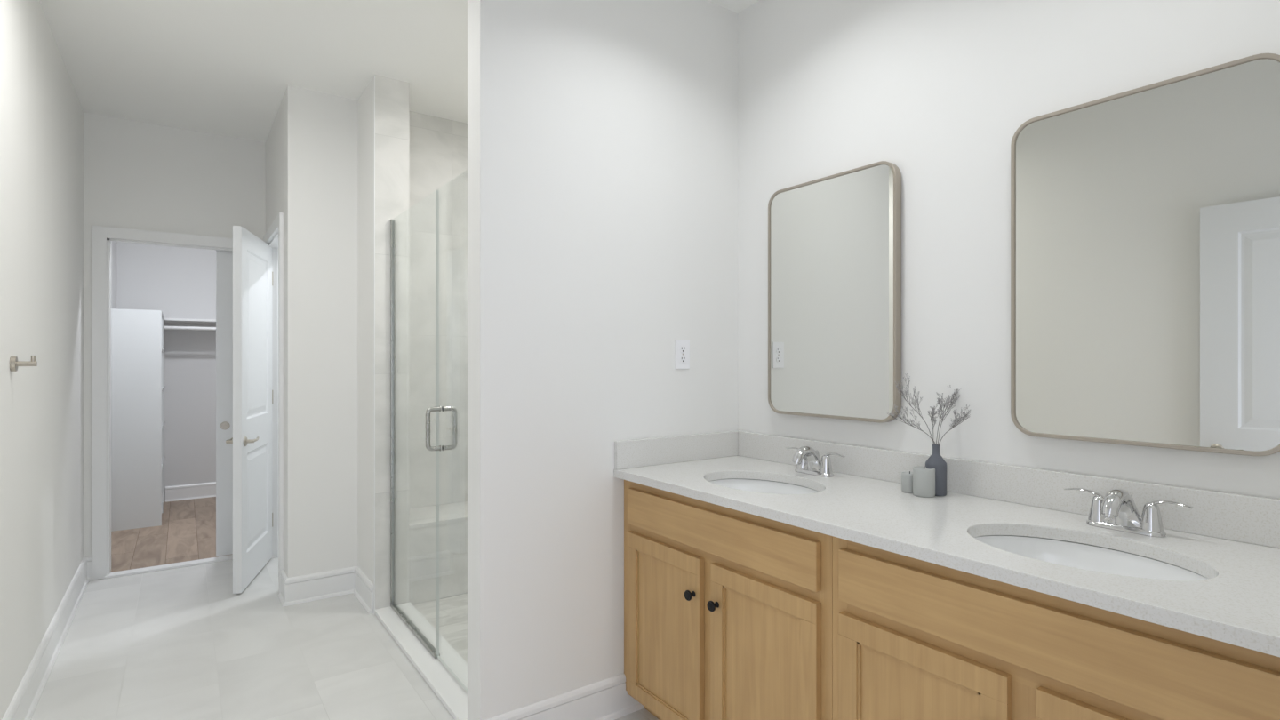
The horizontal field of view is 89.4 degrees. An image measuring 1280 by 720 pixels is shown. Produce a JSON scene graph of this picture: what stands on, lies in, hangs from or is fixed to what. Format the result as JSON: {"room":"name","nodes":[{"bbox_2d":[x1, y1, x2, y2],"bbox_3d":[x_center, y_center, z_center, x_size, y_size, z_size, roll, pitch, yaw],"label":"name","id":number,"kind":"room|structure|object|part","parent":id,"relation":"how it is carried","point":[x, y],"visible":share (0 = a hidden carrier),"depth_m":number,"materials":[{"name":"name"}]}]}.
{"room":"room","nodes":[
{"label":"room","id":0,"kind":"room"},
{"bbox_2d":[0,0,116,719],"bbox_3d":[-2.552,-0.080,2.690,0.120,2.740,7.500,0,0,-35],"label":"wall","id":1,"kind":"structure","parent":0,"point":[42,112],"depth_m":2.58,"materials":[{"name":"white paint"}]},
{"bbox_2d":[9,355,37,371],"bbox_3d":[-2.090,0.012,2.196,0.064,0.054,0.051,0,0,-35],"label":"robe hook","id":2,"kind":"object","parent":1,"relation":"attached to","point":[14,363],"visible":1,"depth_m":2.19,"materials":[{"name":"silver metal"}]},
{"bbox_3d":[-2.085,0.003,2.200,0.050,0.036,0.017,0,0,-35],"label":"hook arm","id":3,"kind":"part","parent":2,"relation":"part of","materials":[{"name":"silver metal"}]},
{"bbox_2d":[1,556,88,719],"bbox_3d":[-2.125,1.220,2.212,0.026,0.140,3.865,0,0,-35],"label":"baseboard","id":4,"kind":"structure","parent":1,"relation":"attached to","point":[22,706],"depth_m":2.67,"materials":[{"name":"white paint"}]},
{"bbox_2d":[116,241,215,501],"bbox_3d":[-3.830,-0.080,6.306,1.970,2.740,0.120,0,0,-35],"label":"wall","id":5,"kind":"structure","parent":0,"point":[178,282],"depth_m":5.96,"materials":[{"name":"white paint"}]},
{"bbox_2d":[164,326,215,330],"bbox_3d":[-3.614,-0.252,6.191,1.505,0.184,0.315,0,0,-35],"label":"closet rod","id":6,"kind":"object","parent":5,"relation":"attached to","point":[198,328],"visible":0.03,"depth_m":5.74,"materials":[{"name":"white paint"}]},
{"bbox_2d":[164,318,215,323],"bbox_3d":[-3.608,-0.355,6.181,1.506,0.020,0.339,0,0,-35],"label":"closet shelf","id":7,"kind":"object","parent":5,"relation":"attached to","point":[172,320],"visible":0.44,"depth_m":5.77,"materials":[{"name":"white paint"}]},
{"bbox_2d":[165,481,215,502],"bbox_3d":[-3.696,1.220,6.311,1.505,0.140,0.026,0,0,-35],"label":"baseboard","id":8,"kind":"structure","parent":5,"relation":"attached to","point":[204,490],"depth_m":5.98,"materials":[{"name":"white paint"}]},
{"bbox_2d":[83,112,265,556],"bbox_3d":[-2.316,-0.080,4.511,2.370,2.740,0.110,0,0,-35],"label":"wall","id":9,"kind":"structure","parent":0,"point":[138,175],"depth_m":3.97,"materials":[{"name":"white paint"}]},
{"bbox_2d":[84,555,92,581],"bbox_3d":[-3.228,1.220,3.782,0.039,0.140,0.026,0,0,-35],"label":"baseboard","id":10,"kind":"structure","parent":9,"relation":"attached to","point":[89,558],"depth_m":3.79,"materials":[{"name":"white paint"}]},
{"bbox_2d":[92,225,232,580],"bbox_3d":[-2.907,0.251,4.091,0.842,2.079,0.143,0,0,-35],"label":"trim","id":11,"kind":"structure","parent":9,"relation":"attached to","point":[102,236],"depth_m":3.82,"materials":[{"name":"white paint"}]},
{"bbox_2d":[104,554,232,578],"bbox_3d":[-2.879,1.283,4.051,0.734,0.014,0.080,0,0,-35],"label":"trim","id":12,"kind":"structure","parent":9,"relation":"attached to","point":[174,565],"depth_m":4.00,"materials":[{"name":"white paint"}]},
{"bbox_2d":[216,249,232,556],"bbox_3d":[-2.672,0.277,4.266,0.205,1.994,0.039,0,0,-35],"label":"door","id":13,"kind":"structure","parent":9,"relation":"in","point":[224,259],"depth_m":4.22,"materials":[{"name":"white paint"}]},
{"bbox_3d":[-2.706,0.428,4.220,0.053,0.053,0.004,0,0,-35],"label":"round pull","id":14,"kind":"part","parent":13,"relation":"part of","materials":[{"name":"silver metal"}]},
{"bbox_2d":[265,95,284,569],"bbox_3d":[-2.163,-0.080,3.949,0.120,2.740,0.983,0,0,-35],"label":"wall","id":15,"kind":"structure","parent":0,"point":[275,143],"depth_m":3.81,"materials":[{"name":"white paint"}]},
{"bbox_2d":[225,225,272,593],"bbox_3d":[-2.312,0.273,3.881,0.154,2.015,0.700,0,0,-17],"label":"door","id":16,"kind":"structure","parent":15,"relation":"in","point":[252,274],"depth_m":3.77,"materials":[{"name":"white paint"}]},
{"bbox_3d":[-2.285,0.455,3.627,0.056,0.054,0.128,0,0,-17],"label":"handle","id":17,"kind":"part","parent":16,"relation":"part of","materials":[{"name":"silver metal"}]},
{"bbox_3d":[-2.191,0.455,3.656,0.056,0.054,0.128,0,0,-17],"label":"handle","id":18,"kind":"part","parent":16,"relation":"part of","materials":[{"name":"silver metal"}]},
{"bbox_2d":[263,212,283,592],"bbox_3d":[-2.169,0.239,3.941,0.142,2.101,0.872,0,0,-35],"label":"trim","id":19,"kind":"structure","parent":15,"relation":"attached to","point":[274,236],"depth_m":4.06,"materials":[{"name":"white paint"}]},
{"bbox_2d":[278,569,287,605],"bbox_3d":[-1.912,1.220,3.468,0.026,0.140,0.198,0,0,-35],"label":"baseboard","id":20,"kind":"structure","parent":15,"relation":"attached to","point":[282,595],"depth_m":3.46,"materials":[{"name":"white paint"}]},
{"bbox_2d":[30,496,659,719],"bbox_3d":[-1.536,1.318,3.409,2.610,0.064,7.500,0,0,-35],"label":"floor","id":21,"kind":"structure","parent":0,"point":[177,644],"depth_m":2.89,"materials":[{"name":"tile"}]},
{"bbox_2d":[111,308,164,531],"bbox_3d":[-4.150,0.451,5.348,0.338,1.671,1.025,0,0,-35],"label":"panel","id":22,"kind":"object","parent":21,"relation":"on","point":[137,335],"visible":0.77,"depth_m":4.94,"materials":[{"name":"white wood"}]},
{"bbox_2d":[408,501,467,604],"bbox_3d":[-0.944,1.075,3.809,0.916,0.420,0.389,0,0,-35],"label":"shower bench","id":23,"kind":"object","parent":21,"relation":"on","point":[452,516],"visible":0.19,"depth_m":3.49,"materials":[{"name":"tile"}]},
{"bbox_2d":[624,480,832,719],"bbox_3d":[0.425,0.858,2.146,0.621,0.864,0.932,0,0,-35],"label":"vanity cabinet","id":24,"kind":"object","parent":21,"relation":"on","point":[728,612],"visible":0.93,"depth_m":1.92,"materials":[{"name":"brown wood"}]},
{"bbox_3d":[0.077,0.906,2.165,0.019,0.582,0.398,0,0,-35],"label":"door","id":25,"kind":"part","parent":24,"relation":"part of","materials":[{"name":"brown wood"}]},
{"bbox_3d":[0.157,0.730,2.012,0.027,0.032,0.032,0,0,-35],"label":"knob","id":26,"kind":"part","parent":24,"relation":"part of","materials":[{"name":"black metal"}]},
{"bbox_3d":[0.219,0.730,1.924,0.027,0.032,0.032,0,0,-35],"label":"knob","id":27,"kind":"part","parent":24,"relation":"part of","materials":[{"name":"black metal"}]},
{"bbox_3d":[0.218,0.600,1.999,0.019,0.050,0.841,0,0,-35],"label":"rail","id":28,"kind":"part","parent":24,"relation":"part of","materials":[{"name":"brown wood"}]},
{"bbox_3d":[0.218,0.448,1.999,0.019,0.045,0.841,0,0,-35],"label":"rail","id":29,"kind":"part","parent":24,"relation":"part of","materials":[{"name":"brown wood"}]},
{"bbox_3d":[0.336,0.906,1.798,0.019,0.582,0.400,0,0,-35],"label":"door","id":30,"kind":"part","parent":24,"relation":"part of","materials":[{"name":"brown wood"}]},
{"bbox_2d":[832,536,1279,719],"bbox_3d":[0.965,0.858,1.384,0.621,0.864,0.934,0,0,-35],"label":"vanity cabinet","id":31,"kind":"object","parent":21,"relation":"on","point":[914,639],"visible":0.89,"depth_m":1.26,"materials":[{"name":"brown wood"}]},
{"bbox_3d":[0.604,0.906,1.419,0.019,0.582,0.395,0,0,-35],"label":"door","id":32,"kind":"part","parent":31,"relation":"part of","materials":[{"name":"brown wood"}]},
{"bbox_2d":[613,430,1279,656],"bbox_3d":[0.711,0.360,1.746,0.621,0.130,1.917,0,0,-35],"label":"countertop","id":33,"kind":"structure","parent":31,"relation":"on","point":[1232,540],"depth_m":1.55,"materials":[{"name":"stone"}]},
{"bbox_2d":[708,478,819,494],"bbox_3d":[0.398,0.500,2.113,0.362,0.146,0.502,0,0,-35],"label":"sink","id":34,"kind":"object","parent":33,"relation":"in","point":[766,486],"visible":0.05,"depth_m":2.29,"materials":[{"name":"white ceramic"}]},
{"bbox_2d":[785,446,845,477],"bbox_3d":[0.577,0.346,2.233,0.133,0.100,0.249,0,0,-35],"label":"faucet","id":35,"kind":"object","parent":33,"relation":"on","point":[807,460],"visible":1,"depth_m":2.21,"materials":[{"name":"silver metal"}]},
{"bbox_3d":[0.577,0.358,2.296,0.047,0.068,0.047,0,0,-35],"label":"handle","id":36,"kind":"part","parent":35,"relation":"part of","materials":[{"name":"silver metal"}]},
{"bbox_3d":[0.577,0.344,2.233,0.133,0.096,0.056,0,0,-35],"label":"spout","id":37,"kind":"part","parent":35,"relation":"part of","materials":[{"name":"silver metal"}]},
{"bbox_3d":[0.636,0.358,2.213,0.047,0.068,0.047,0,0,-35],"label":"handle","id":38,"kind":"part","parent":35,"relation":"part of","materials":[{"name":"silver metal"}]},
{"bbox_3d":[0.654,0.326,2.187,0.021,0.024,0.084,0,0,-35],"label":"lever","id":39,"kind":"part","parent":35,"relation":"part of","materials":[{"name":"silver metal"}]},
{"bbox_2d":[901,471,912,493],"bbox_3d":[0.809,0.365,1.942,0.047,0.062,0.047,0,0,-35],"label":"pillar candle","id":40,"kind":"object","parent":33,"relation":"on","point":[907,476],"visible":0.68,"depth_m":1.93,"materials":[{"name":"grey wax"}]},
{"bbox_2d":[912,465,935,497],"bbox_3d":[0.828,0.353,1.887,0.060,0.086,0.060,0,0,-35],"label":"pillar candle","id":41,"kind":"object","parent":33,"relation":"on","point":[924,478],"visible":1,"depth_m":1.86,"materials":[{"name":"grey wax"}]},
{"bbox_2d":[925,444,946,495],"bbox_3d":[0.872,0.322,1.905,0.059,0.147,0.059,0,0,-35],"label":"bottle vase","id":42,"kind":"object","parent":33,"relation":"on","point":[935,460],"visible":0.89,"depth_m":1.88,"materials":[{"name":"grey ceramic"}]},
{"bbox_2d":[887,404,935,445],"bbox_3d":[0.801,0.209,1.905,0.151,0.154,0.049,0,0,2],"label":"sprig","id":43,"kind":"object","parent":42,"relation":"in","point":[896,407],"visible":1,"depth_m":1.91,"materials":[{"name":"grey plant"}]},
{"bbox_2d":[895,373,934,444],"bbox_3d":[0.811,0.163,1.917,0.091,0.246,0.085,0,0,-35],"label":"sprig","id":44,"kind":"object","parent":42,"relation":"in","point":[907,389],"visible":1,"depth_m":1.93,"materials":[{"name":"grey plant"}]},
{"bbox_2d":[928,401,938,442],"bbox_3d":[0.857,0.204,1.891,0.044,0.165,0.027,0,0,-35],"label":"sprig","id":45,"kind":"object","parent":42,"relation":"in","point":[932,420],"visible":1,"depth_m":1.89,"materials":[{"name":"grey plant"}]},
{"bbox_2d":[936,392,951,445],"bbox_3d":[0.884,0.190,1.887,0.040,0.192,0.048,0,0,13],"label":"sprig","id":46,"kind":"object","parent":42,"relation":"in","point":[941,404],"visible":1,"depth_m":1.89,"materials":[{"name":"grey plant"}]},
{"bbox_2d":[937,384,959,445],"bbox_3d":[0.920,0.176,1.931,0.116,0.220,0.057,0,0,-35],"label":"sprig","id":47,"kind":"object","parent":42,"relation":"in","point":[956,392],"visible":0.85,"depth_m":1.94,"materials":[{"name":"grey plant"}]},
{"bbox_2d":[938,404,970,445],"bbox_3d":[0.915,0.207,1.879,0.093,0.158,0.042,0,0,13],"label":"sprig","id":48,"kind":"object","parent":42,"relation":"in","point":[955,412],"visible":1,"depth_m":1.88,"materials":[{"name":"grey plant"}]},
{"bbox_2d":[974,535,1208,580],"bbox_3d":[0.926,0.500,1.366,0.362,0.146,0.502,0,0,-35],"label":"sink","id":49,"kind":"object","parent":33,"relation":"in","point":[1080,556],"visible":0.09,"depth_m":1.49,"materials":[{"name":"white ceramic"}]},
{"bbox_2d":[1064,488,1193,537],"bbox_3d":[1.102,0.346,1.490,0.133,0.100,0.249,0,0,-35],"label":"faucet","id":50,"kind":"object","parent":33,"relation":"on","point":[1117,510],"visible":1,"depth_m":1.48,"materials":[{"name":"silver metal"}]},
{"bbox_3d":[1.084,0.326,1.579,0.021,0.024,0.084,0,0,-35],"label":"lever","id":51,"kind":"part","parent":50,"relation":"part of","materials":[{"name":"silver metal"}]},
{"bbox_3d":[1.103,0.358,1.553,0.047,0.068,0.047,0,0,-35],"label":"handle","id":52,"kind":"part","parent":50,"relation":"part of","materials":[{"name":"silver metal"}]},
{"bbox_3d":[1.102,0.344,1.490,0.133,0.096,0.056,0,0,-35],"label":"spout","id":53,"kind":"part","parent":50,"relation":"part of","materials":[{"name":"silver metal"}]},
{"bbox_3d":[1.161,0.358,1.470,0.047,0.068,0.047,0,0,-35],"label":"handle","id":54,"kind":"part","parent":50,"relation":"part of","materials":[{"name":"silver metal"}]},
{"bbox_3d":[1.180,0.326,1.444,0.021,0.024,0.084,0,0,-35],"label":"lever","id":55,"kind":"part","parent":50,"relation":"part of","materials":[{"name":"silver metal"}]},
{"bbox_3d":[0.757,0.600,1.237,0.019,0.050,0.844,0,0,-35],"label":"rail","id":56,"kind":"part","parent":31,"relation":"part of","materials":[{"name":"brown wood"}]},
{"bbox_3d":[0.757,0.448,1.237,0.019,0.045,0.844,0,0,-35],"label":"rail","id":57,"kind":"part","parent":31,"relation":"part of","materials":[{"name":"brown wood"}]},
{"bbox_3d":[0.863,0.906,1.054,0.019,0.582,0.398,0,0,-35],"label":"door","id":58,"kind":"part","parent":31,"relation":"part of","materials":[{"name":"brown wood"}]},
{"bbox_2d":[284,85,467,577],"bbox_3d":[-1.300,-0.080,3.877,1.445,2.740,0.132,0,0,-35],"label":"wall","id":59,"kind":"structure","parent":0,"point":[321,129],"depth_m":3.57,"materials":[{"name":"white paint"}]},
{"bbox_2d":[282,566,356,607],"bbox_3d":[-1.721,1.220,3.497,0.371,0.140,0.026,0,0,-35],"label":"baseboard","id":60,"kind":"structure","parent":59,"relation":"attached to","point":[324,585],"depth_m":3.49,"materials":[{"name":"white paint"}]},
{"bbox_2d":[357,74,408,609],"bbox_3d":[-1.392,-0.080,3.500,0.170,2.740,0.402,0,0,-35],"label":"wall","id":61,"kind":"structure","parent":0,"point":[391,95],"depth_m":3.36,"materials":[{"name":"paint"}]},
{"bbox_2d":[353,566,373,614],"bbox_3d":[-1.476,1.220,3.449,0.026,0.140,0.388,0,0,-35],"label":"baseboard","id":62,"kind":"structure","parent":61,"relation":"attached to","point":[364,591],"depth_m":3.41,"materials":[{"name":"white paint"}]},
{"bbox_2d":[373,74,375,613],"bbox_3d":[-1.350,-0.080,3.290,0.004,2.739,0.013,0,0,-35],"label":"trim","id":63,"kind":"structure","parent":61,"relation":"attached to","point":[374,75],"depth_m":3.29,"materials":[{"name":"white paint"}]},
{"bbox_2d":[374,601,467,719],"bbox_3d":[-0.882,1.278,2.779,0.178,0.024,1.361,0,0,-35],"label":"shower curb","id":64,"kind":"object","parent":61,"relation":"attached to","point":[452,694],"depth_m":2.74,"materials":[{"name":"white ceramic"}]},
{"bbox_2d":[390,219,439,658],"bbox_3d":[-1.068,0.273,3.040,0.022,1.986,0.722,0,0,-35],"label":"screen","id":65,"kind":"object","parent":64,"relation":"on","point":[408,622],"visible":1,"depth_m":3.32,"materials":[{"name":"silver glass"}]},
{"bbox_2d":[39,0,759,142],"bbox_3d":[-1.536,-1.490,3.409,2.610,0.080,7.500,0,0,-35],"label":"ceiling","id":66,"kind":"structure","parent":0,"point":[226,68],"depth_m":3.06,"materials":[{"name":"white paint"}]},
{"bbox_2d":[467,0,737,719],"bbox_3d":[-0.073,-0.080,2.418,1.126,2.740,0.137,0,0,-35],"label":"wall","id":67,"kind":"structure","parent":0,"point":[603,134],"depth_m":2.27,"materials":[{"name":"white paint"}]},
{"bbox_2d":[675,339,689,368],"bbox_3d":[0.167,-0.022,2.531,0.070,0.114,0.008,0,0,-35],"label":"wall outlet","id":68,"kind":"object","parent":67,"relation":"attached to","point":[682,346],"visible":1,"depth_m":2.53,"materials":[{"name":"white plastic"}]},
{"bbox_2d":[680,345,686,352],"bbox_3d":[0.168,-0.042,2.529,0.029,0.028,0.002,0,0,-35],"label":"receptacle","id":69,"kind":"object","parent":68,"relation":"attached to","point":[683,348],"depth_m":2.53,"materials":[{"name":"grey plastic"}]},
{"bbox_2d":[680,355,686,362],"bbox_3d":[0.168,-0.003,2.529,0.029,0.028,0.002,0,0,-35],"label":"receptacle","id":70,"kind":"object","parent":68,"relation":"attached to","point":[683,358],"depth_m":2.53,"materials":[{"name":"grey plastic"}]},
{"bbox_2d":[737,0,1279,499],"bbox_3d":[0.158,-0.080,3.171,0.120,2.740,5.155,0,0,-35],"label":"wall","id":71,"kind":"structure","parent":0,"point":[940,92],"depth_m":1.96,"materials":[{"name":"white paint"}]},
{"bbox_2d":[768,160,901,422],"bbox_3d":[0.672,-0.223,2.307,0.036,0.855,0.555,0,0,-35],"label":"mirror","id":72,"kind":"object","parent":71,"relation":"attached to","point":[835,241],"visible":0.99,"depth_m":2.26,"materials":[{"name":"silver metal"}]},
{"bbox_2d":[1010,53,1279,455],"bbox_3d":[1.196,-0.223,1.567,0.036,0.855,0.555,0,0,-35],"label":"mirror","id":73,"kind":"object","parent":71,"relation":"attached to","point":[1145,220],"visible":1,"depth_m":1.52,"materials":[{"name":"silver metal"}]},
{"bbox_3d":[-0.119,-0.080,2.477,1.109,2.740,0.012,0,0,-35],"label":"wall","id":74,"kind":"structure","parent":0,"visible":0},
{"bbox_2d":[425,190,467,691],"bbox_3d":[-0.673,0.267,2.482,0.132,1.974,0.634,0,0,-35],"label":"shower door","id":75,"kind":"structure","parent":74,"relation":"attached to","point":[437,409],"depth_m":2.74,"materials":[{"name":"clear glass"}]},
{"bbox_3d":[-0.828,0.286,2.701,0.132,0.189,0.025,0,0,-35],"label":"pull handle","id":76,"kind":"part","parent":75,"relation":"part of","materials":[{"name":"silver metal"}]}
]}

